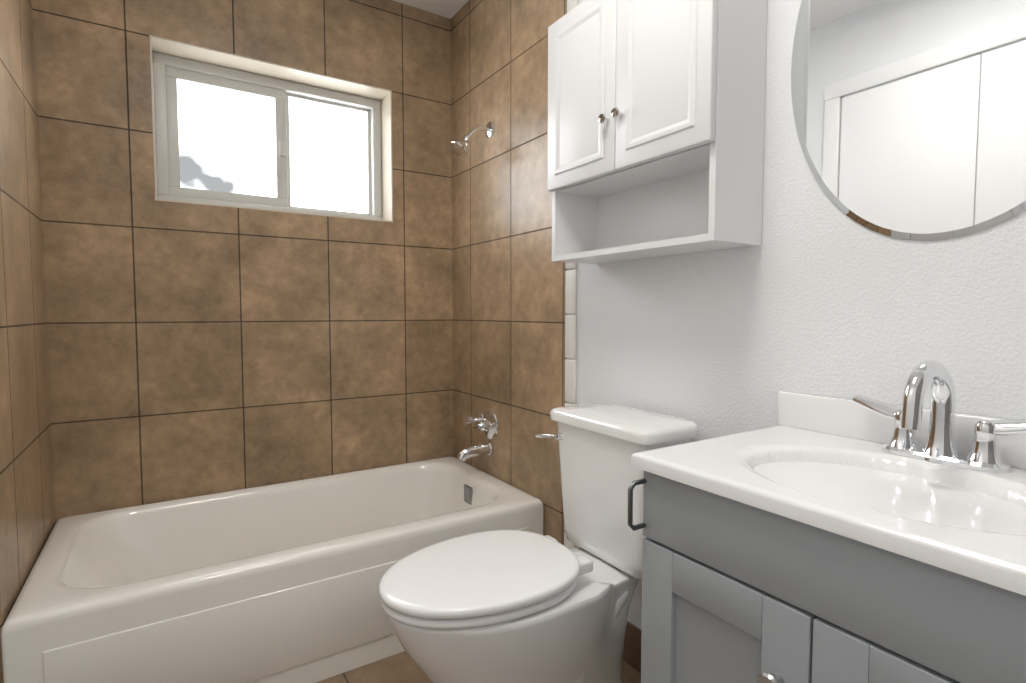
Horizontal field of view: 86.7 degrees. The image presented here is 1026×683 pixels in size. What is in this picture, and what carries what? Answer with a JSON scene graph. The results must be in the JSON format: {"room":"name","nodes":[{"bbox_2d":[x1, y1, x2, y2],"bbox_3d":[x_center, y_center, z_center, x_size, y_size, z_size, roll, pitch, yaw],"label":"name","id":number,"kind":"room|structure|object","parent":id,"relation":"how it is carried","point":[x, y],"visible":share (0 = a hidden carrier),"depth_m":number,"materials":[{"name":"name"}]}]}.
{"room":"bathroom","nodes":[
{"label":"bathroom","id":0,"kind":"room"},
{"bbox_2d":[0,0,54,682],"bbox_3d":[-1.406,-0.222,1.442,0.145,2.430,0.720,-2,4,-33],"label":"wall tiles","id":1,"kind":"structure","parent":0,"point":[27,513],"depth_m":1.49,"materials":[{"name":"brown tile"}]},
{"bbox_2d":[32,0,452,522],"bbox_3d":[-0.993,-0.267,2.293,1.760,2.430,0.270,-2,4,-33],"label":"wall","id":2,"kind":"structure","parent":0,"point":[196,349],"depth_m":2.08,"materials":[{"name":"tile"}]},
{"bbox_2d":[152,52,381,219],"bbox_3d":[-0.989,-0.810,2.294,0.872,0.562,0.065,-2,4,-33],"label":"window","id":3,"kind":"structure","parent":2,"relation":"in","point":[229,136],"depth_m":2.25,"materials":[{"name":"grey plastic"}]},
{"bbox_2d":[393,0,468,18],"bbox_3d":[-0.059,-1.433,0.773,1.760,0.060,3.391,-2,4,-33],"label":"ceiling","id":4,"kind":"structure","parent":0,"point":[449,9],"depth_m":2.41,"materials":[{"name":"white paint"}]},
{"bbox_2d":[316,651,640,682],"bbox_3d":[-0.059,1.053,0.904,1.760,0.060,3.391,-2,4,-33],"label":"floor","id":5,"kind":"structure","parent":0,"point":[402,667],"depth_m":1.61,"materials":[{"name":"tile"}]},
{"bbox_2d":[1,456,543,682],"bbox_3d":[-0.708,0.776,1.917,1.480,0.384,0.756,-2,4,-33],"label":"bathtub","id":6,"kind":"object","parent":5,"relation":"on","point":[276,583],"visible":0.77,"depth_m":1.60,"materials":[{"name":"white ceramic"}]},
{"bbox_2d":[378,402,697,682],"bbox_3d":[0.042,0.600,1.371,0.775,0.794,0.432,-2,4,-33],"label":"toilet","id":7,"kind":"object","parent":5,"relation":"on","point":[506,606],"visible":0.96,"depth_m":1.27,"materials":[{"name":"white ceramic"}]},
{"bbox_2d":[627,360,1025,682],"bbox_3d":[0.570,0.529,0.840,0.496,0.992,0.640,-2,4,-33],"label":"bathroom vanity","id":8,"kind":"object","parent":5,"relation":"on","point":[811,538],"visible":1,"depth_m":0.80,"materials":[{"name":"grey"}]},
{"bbox_2d":[853,360,1025,473],"bbox_3d":[0.684,0.117,0.891,0.168,0.173,0.295,-2,4,-33],"label":"faucet","id":9,"kind":"object","parent":8,"relation":"on","point":[936,440],"depth_m":0.90,"materials":[{"name":"silver metal"}]},
{"bbox_2d":[566,0,1025,629],"bbox_3d":[0.658,-0.211,1.239,0.120,2.430,3.291,-2,4,-33],"label":"wall","id":10,"kind":"structure","parent":0,"point":[818,292],"depth_m":1.20,"materials":[{"name":"white paint"}]},
{"bbox_2d":[451,0,577,548],"bbox_3d":[-0.037,-0.262,2.201,0.010,2.430,0.918,-2,4,-33],"label":"wall tiles","id":11,"kind":"structure","parent":10,"relation":"attached to","point":[514,295],"depth_m":2.15,"materials":[{"name":"brown tile"}]},
{"bbox_2d":[451,122,493,156],"bbox_3d":[-0.169,-0.827,2.207,0.174,0.159,0.078,-2,4,-33],"label":"shower head","id":12,"kind":"object","parent":11,"relation":"attached to","point":[459,147],"visible":1,"depth_m":2.19},
{"bbox_2d":[457,410,497,460],"bbox_3d":[-0.173,0.395,2.291,0.158,0.199,0.191,-2,4,-33],"label":"tub faucet","id":13,"kind":"object","parent":11,"relation":"attached to","point":[487,423],"visible":0.98,"depth_m":2.28,"materials":[{"name":"silver metal"}]},
{"bbox_2d":[623,621,641,672],"bbox_3d":[0.406,0.922,1.573,0.008,0.130,0.714,-2,4,-33],"label":"baseboard","id":14,"kind":"structure","parent":10,"relation":"attached to","point":[632,652],"depth_m":1.64,"materials":[{"name":"brown tile"}]},
{"bbox_2d":[548,0,766,263],"bbox_3d":[0.327,-0.575,1.422,0.216,0.687,0.580,-2,4,-33],"label":"upper cabinet","id":15,"kind":"object","parent":10,"relation":"attached to","point":[656,115],"visible":1,"depth_m":1.33,"materials":[{"name":"white wood"}]},
{"bbox_2d":[791,0,1025,240],"bbox_3d":[0.757,-0.574,0.947,0.006,0.788,0.562,-2,4,-33],"label":"mirror","id":16,"kind":"object","parent":10,"relation":"attached to","point":[910,119],"visible":1,"depth_m":0.99,"materials":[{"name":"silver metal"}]}
]}

